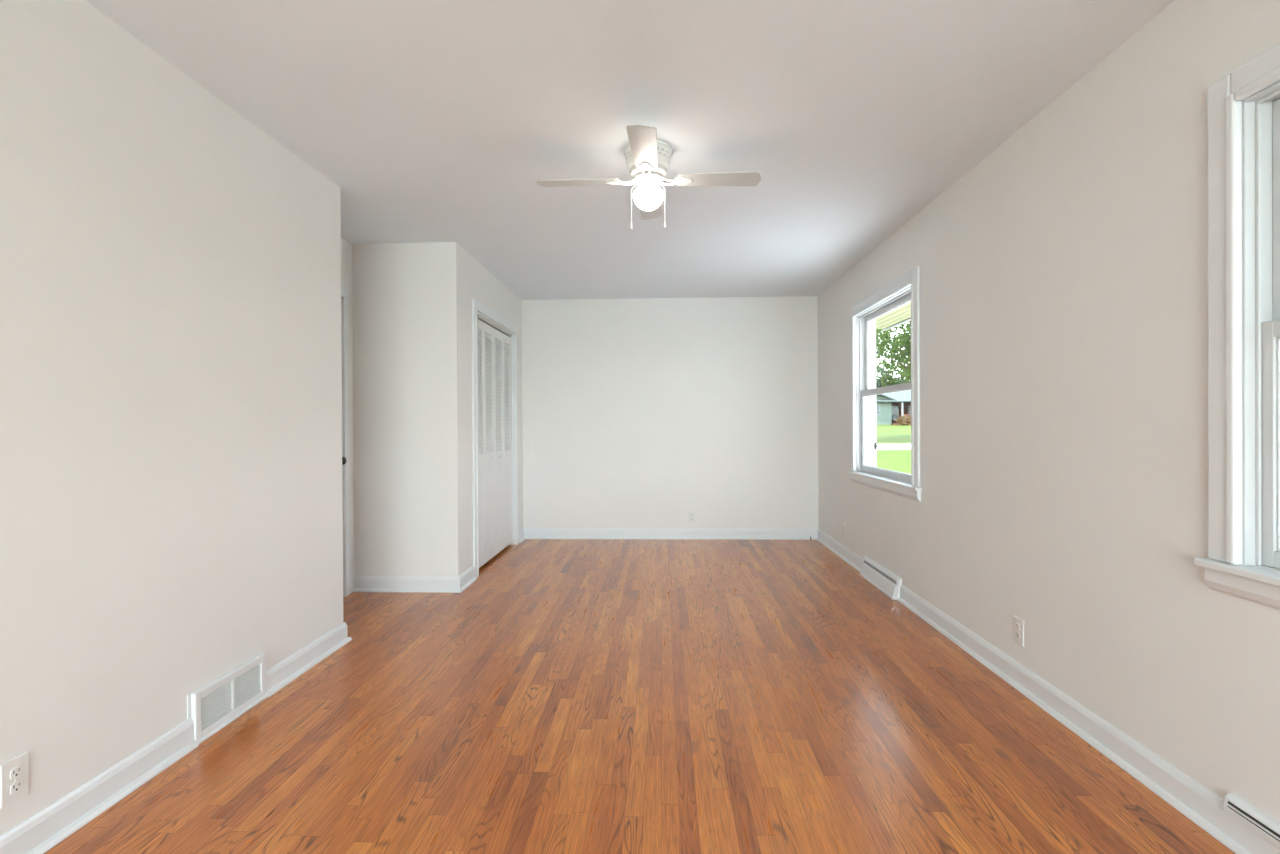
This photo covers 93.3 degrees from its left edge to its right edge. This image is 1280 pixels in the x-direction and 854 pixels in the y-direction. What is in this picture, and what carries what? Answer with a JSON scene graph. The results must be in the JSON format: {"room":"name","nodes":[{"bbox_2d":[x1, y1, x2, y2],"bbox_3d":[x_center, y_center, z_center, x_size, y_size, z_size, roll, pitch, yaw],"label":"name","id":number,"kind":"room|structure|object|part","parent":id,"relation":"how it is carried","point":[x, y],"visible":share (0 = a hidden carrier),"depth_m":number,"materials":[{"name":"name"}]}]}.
{"room":"empty bedroom","nodes":[
{"label":"empty bedroom","id":0,"kind":"room"},
{"bbox_2d":[0,0,342,834],"bbox_3d":[-2.319,-0.046,-0.172,1.179,2.440,6.886,0,0,2],"label":"wall","id":1,"kind":"structure","parent":0,"point":[171,493],"depth_m":2.00,"materials":[{"name":"paint"}]},
{"bbox_2d":[0,752,28,808],"bbox_3d":[-1.654,0.934,1.598,0.009,0.115,0.070,0,0,2],"label":"wall outlet","id":2,"kind":"object","parent":1,"relation":"attached to","point":[14,774],"visible":1,"depth_m":1.59,"materials":[{"name":"plastic"}]},
{"bbox_2d":[10,766,21,778],"bbox_3d":[-1.651,0.914,1.598,0.003,0.030,0.027,0,0,2],"label":"receptacle","id":3,"kind":"object","parent":2,"relation":"attached to","point":[15,771],"depth_m":1.60,"materials":[{"name":"plastic"}]},
{"bbox_2d":[10,781,21,793],"bbox_3d":[-1.651,0.953,1.598,0.003,0.030,0.027,0,0,2],"label":"receptacle","id":4,"kind":"object","parent":2,"relation":"attached to","point":[15,786],"depth_m":1.60,"materials":[{"name":"plastic"}]},
{"bbox_2d":[0,622,351,853],"bbox_3d":[-1.833,1.119,-0.170,0.280,0.104,6.916,0,0,2],"label":"baseboard","id":5,"kind":"structure","parent":1,"relation":"attached to","point":[37,834],"depth_m":1.91,"materials":[{"name":"paint"}]},
{"bbox_2d":[187,653,267,743],"bbox_3d":[-1.615,1.063,2.385,0.027,0.192,0.410,0,0,2],"label":"air vent","id":6,"kind":"object","parent":1,"relation":"attached to","point":[217,704],"visible":0.98,"depth_m":2.36,"materials":[{"name":"metal"}]},
{"bbox_2d":[341,238,353,596],"bbox_3d":[-2.094,-0.064,3.757,0.120,2.440,0.983,0,0,2],"label":"wall","id":7,"kind":"structure","parent":0,"point":[346,247],"depth_m":4.21,"materials":[{"name":"paint"}]},
{"bbox_2d":[341,286,350,596],"bbox_3d":[-2.068,0.104,3.732,0.172,2.105,0.875,0,0,2],"label":"door","id":8,"kind":"structure","parent":7,"relation":"in","point":[344,291],"depth_m":4.11,"materials":[{"name":"paint"}]},
{"bbox_3d":[-2.003,0.226,4.040,0.066,0.055,0.055,0,0,2],"label":"knob","id":9,"kind":"part","parent":8,"relation":"part of","materials":[{"name":"black metal"}]},
{"bbox_2d":[352,242,463,576],"bbox_3d":[-2.008,-0.067,4.306,1.469,2.440,0.120,0,0,2],"label":"wall","id":10,"kind":"structure","parent":0,"point":[407,297],"depth_m":4.23,"materials":[{"name":"paint"}]},
{"bbox_2d":[352,566,476,592],"bbox_3d":[-1.619,1.099,4.387,0.770,0.104,0.361,0,0,2],"label":"baseboard","id":11,"kind":"structure","parent":10,"relation":"attached to","point":[434,584],"depth_m":4.22,"materials":[{"name":"paint"}]},
{"bbox_2d":[462,248,522,571],"bbox_3d":[-1.298,-0.074,5.260,0.120,2.440,1.840,0,0,2],"label":"wall","id":12,"kind":"structure","parent":0,"point":[478,283],"depth_m":4.55,"materials":[{"name":"paint"}]},
{"bbox_2d":[472,298,518,576],"bbox_3d":[-1.286,0.086,5.244,0.142,2.120,1.385,0,0,2],"label":"door","id":13,"kind":"structure","parent":12,"relation":"in","point":[494,403],"depth_m":5.20,"materials":[{"name":"paint"}]},
{"bbox_3d":[-1.293,0.131,4.790,0.028,1.973,0.300,0,0,2],"label":"bifold panel","id":14,"kind":"part","parent":13,"relation":"part of","materials":[{"name":"paint"}]},
{"bbox_3d":[-1.282,0.130,5.093,0.028,1.973,0.300,0,0,2],"label":"bifold panel","id":15,"kind":"part","parent":13,"relation":"part of","materials":[{"name":"paint"}]},
{"bbox_3d":[-1.271,0.128,5.395,0.028,1.973,0.300,0,0,2],"label":"bifold panel","id":16,"kind":"part","parent":13,"relation":"part of","materials":[{"name":"paint"}]},
{"bbox_3d":[-1.260,0.127,5.698,0.028,1.973,0.300,0,0,2],"label":"bifold panel","id":17,"kind":"part","parent":13,"relation":"part of","materials":[{"name":"paint"}]},
{"bbox_2d":[86,0,1174,299],"bbox_3d":[-0.559,-1.341,1.230,4.605,0.120,10.109,0,0,2],"label":"ceiling","id":18,"kind":"structure","parent":0,"point":[431,120],"depth_m":2.42,"materials":[{"name":"paint"}]},
{"bbox_2d":[537,124,760,229],"bbox_3d":[0.034,-1.105,2.826,0.816,0.373,0.799,-1,0,-43],"label":"ceiling fan","id":19,"kind":"object","parent":18,"relation":"hanging from","point":[647,158],"visible":1,"depth_m":2.78,"materials":[{"name":"metal"}]},
{"bbox_3d":[-0.291,-1.150,2.841,0.391,0.006,0.121,0,9,4],"label":"fan blade","id":20,"kind":"part","parent":19,"relation":"part of","materials":[{"name":"laminate"}]},
{"bbox_3d":[-0.022,-1.039,2.814,0.040,0.186,0.003,0,0,-7],"label":"pull chain","id":21,"kind":"part","parent":19,"relation":"part of","materials":[{"name":"metal"}]},
{"bbox_3d":[0.017,-1.151,2.491,0.121,0.006,0.391,8,1,4],"label":"fan blade","id":22,"kind":"part","parent":19,"relation":"part of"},
{"bbox_3d":[0.039,-1.062,2.821,0.142,0.099,0.142,0,0,2],"label":"light globe","id":23,"kind":"part","parent":19,"relation":"part of","materials":[{"name":"white glass"}]},
{"bbox_3d":[0.056,-1.153,3.151,0.121,0.006,0.391,-9,0,3],"label":"fan blade","id":24,"kind":"part","parent":19,"relation":"part of","materials":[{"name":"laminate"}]},
{"bbox_3d":[0.369,-1.154,2.814,0.391,0.006,0.121,0,-8,1],"label":"fan blade","id":25,"kind":"part","parent":19,"relation":"part of","materials":[{"name":"laminate"}]},
{"bbox_2d":[44,539,1234,853],"bbox_3d":[-0.546,1.219,1.241,4.605,0.120,10.109,0,0,2],"label":"floor","id":26,"kind":"structure","parent":0,"point":[578,696],"depth_m":2.23,"materials":[{"name":"brown wood"}]},
{"bbox_2d":[477,296,817,528],"bbox_3d":[-0.368,-0.083,6.217,4.605,2.440,0.140,0,0,2],"label":"wall","id":27,"kind":"structure","parent":0,"point":[637,412],"depth_m":6.12,"materials":[{"name":"paint"}]},
{"bbox_2d":[519,528,863,572],"bbox_3d":[0.272,1.085,5.413,2.994,0.104,1.429,0,0,2],"label":"baseboard","id":28,"kind":"structure","parent":27,"relation":"attached to","point":[840,550],"depth_m":6.10,"materials":[{"name":"paint"}]},
{"bbox_2d":[689,511,695,521],"bbox_3d":[0.527,0.909,6.113,0.070,0.115,0.009,0,0,2],"label":"wall outlet","id":29,"kind":"object","parent":27,"relation":"attached to","point":[692,514],"visible":1,"depth_m":6.11,"materials":[{"name":"plastic"}]},
{"bbox_2d":[876,302,910,328],"bbox_3d":[2.215,-1.115,1.153,0.942,0.020,11.679,0,0,2],"label":"soffit","id":30,"kind":"structure","parent":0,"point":[902,313],"depth_m":6.23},
{"bbox_2d":[818,0,1279,823],"bbox_3d":[1.677,-0.073,1.153,0.142,2.440,9.829,0,0,2],"label":"wall","id":31,"kind":"structure","parent":0,"point":[1064,275],"depth_m":2.20,"materials":[{"name":"paint"}]},
{"bbox_2d":[860,556,901,599],"bbox_3d":[1.699,1.063,4.300,0.059,0.142,0.690,0,0,2],"label":"air vent","id":32,"kind":"object","parent":31,"relation":"in","point":[886,581],"visible":0.95,"depth_m":4.22,"materials":[{"name":"metal"}]},
{"bbox_2d":[847,266,921,501],"bbox_3d":[1.792,-0.263,4.308,0.224,1.426,1.343,0,0,2],"label":"window","id":33,"kind":"structure","parent":31,"relation":"in","point":[905,289],"depth_m":4.54,"materials":[{"name":"paint"}]},
{"bbox_3d":[1.884,-0.265,4.305,0.040,1.353,1.265,0,0,2],"label":"outside trim","id":34,"kind":"part","parent":33,"relation":"part of","materials":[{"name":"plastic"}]},
{"bbox_3d":[1.804,-0.256,4.308,0.160,1.271,1.145,0,0,2],"label":"frame","id":35,"kind":"part","parent":33,"relation":"part of","materials":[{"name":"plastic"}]},
{"bbox_3d":[1.776,0.033,4.310,0.030,0.649,1.127,0,0,2],"label":"sash","id":36,"kind":"part","parent":33,"relation":"part of","materials":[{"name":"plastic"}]},
{"bbox_3d":[1.807,-0.567,4.306,0.030,0.630,1.127,0,0,2],"label":"sash","id":37,"kind":"part","parent":33,"relation":"part of","materials":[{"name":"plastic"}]},
{"bbox_2d":[1014,616,1023,646],"bbox_3d":[1.662,0.896,2.652,0.009,0.115,0.070,0,0,2],"label":"wall outlet","id":38,"kind":"object","parent":31,"relation":"attached to","point":[1018,623],"visible":1,"depth_m":2.64,"materials":[{"name":"plastic"}]},
{"bbox_2d":[897,585,1279,853],"bbox_3d":[1.558,1.101,0.102,0.030,0.104,7.710,0,0,2],"label":"baseboard","id":39,"kind":"structure","parent":31,"relation":"attached to","point":[1199,804],"depth_m":2.08,"materials":[{"name":"paint"}]},
{"bbox_2d":[1194,42,1279,609],"bbox_3d":[1.672,-0.249,1.055,0.224,1.426,1.343,0,0,2],"label":"window","id":40,"kind":"structure","parent":31,"relation":"in","point":[1244,210],"depth_m":1.62,"materials":[{"name":"paint"}]},
{"bbox_3d":[1.684,-0.242,1.055,0.160,1.271,1.145,0,0,2],"label":"frame","id":41,"kind":"part","parent":40,"relation":"part of","materials":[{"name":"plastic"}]},
{"bbox_3d":[1.656,0.047,1.057,0.030,0.649,1.127,0,0,2],"label":"sash","id":42,"kind":"part","parent":40,"relation":"part of","materials":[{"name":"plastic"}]},
{"bbox_3d":[1.687,-0.552,1.053,0.030,0.630,1.127,0,0,2],"label":"sash","id":43,"kind":"part","parent":40,"relation":"part of","materials":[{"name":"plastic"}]},
{"bbox_2d":[1224,793,1279,848],"bbox_3d":[1.604,1.034,1.279,0.025,0.050,0.768,0,0,2],"label":"air vent","id":44,"kind":"object","parent":31,"relation":"in","point":[1260,823],"visible":1,"depth_m":1.58,"materials":[{"name":"metal"}]},
{"bbox_3d":[-0.553,-1.816,1.253,6.420,1.150,11.779,0,0,2],"label":"roof","id":45,"kind":"structure","parent":0,"visible":0},
{"bbox_2d":[883,317,910,330],"bbox_3d":[2.618,-1.190,1.138,0.030,0.195,11.779,0,0,2],"label":"fascia","id":46,"kind":"object","parent":45,"relation":"attached to","point":[908,319],"visible":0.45,"depth_m":6.59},
{"label":"outside","id":47,"kind":"structure","parent":0,"visible":0},
{"bbox_2d":[876,425,910,473],"bbox_3d":[46.256,-1.161,168.402,320.000,3.648,460.000,0,0,2],"label":"lawn","id":48,"kind":"structure","parent":47,"point":[894,460],"depth_m":27.25,"materials":[{"name":"green plant"}]},
{"bbox_2d":[876,321,910,382],"bbox_3d":[19.714,-4.452,38.118,12.609,11.046,12.166,0,0,2],"label":"shade tree","id":49,"kind":"object","parent":48,"relation":"on","point":[897,352],"visible":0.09,"depth_m":36.95,"materials":[{"name":"green plant"}]},
{"bbox_2d":[876,390,910,424],"bbox_3d":[34.128,-2.744,82.934,22.900,5.522,9.700,0,0,2],"label":"house","id":50,"kind":"structure","parent":48,"relation":"on","point":[889,406],"depth_m":78.88,"materials":[{"name":"green"}]},
{"bbox_3d":[34.489,-1.912,81.753,0.900,1.700,0.020,0,0,2],"label":"pane","id":51,"kind":"part","parent":50,"relation":"part of","materials":[{"name":"grey glass"}]},
{"bbox_2d":[876,362,910,387],"bbox_3d":[44.589,-6.074,102.297,14.996,11.021,14.863,0,0,2],"label":"tree","id":52,"kind":"object","parent":48,"relation":"on","point":[885,380],"visible":0.11,"depth_m":98.67,"materials":[{"name":"green plant"}]},
{"bbox_2d":[895,415,910,424],"bbox_3d":[33.408,-0.790,76.450,1.853,1.560,1.950,0,0,2],"label":"shrub","id":53,"kind":"object","parent":48,"relation":"on","point":[902,420],"visible":0.98,"depth_m":76.00,"materials":[{"name":"brown plant"}]},
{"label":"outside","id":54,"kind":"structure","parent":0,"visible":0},
{"bbox_2d":[876,444,910,449],"bbox_3d":[51.096,0.870,28.535,300.000,0.295,5.000,0,0,2],"label":"road","id":55,"kind":"structure","parent":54,"point":[879,446],"depth_m":29.15,"materials":[{"name":"concrete"}]}
]}

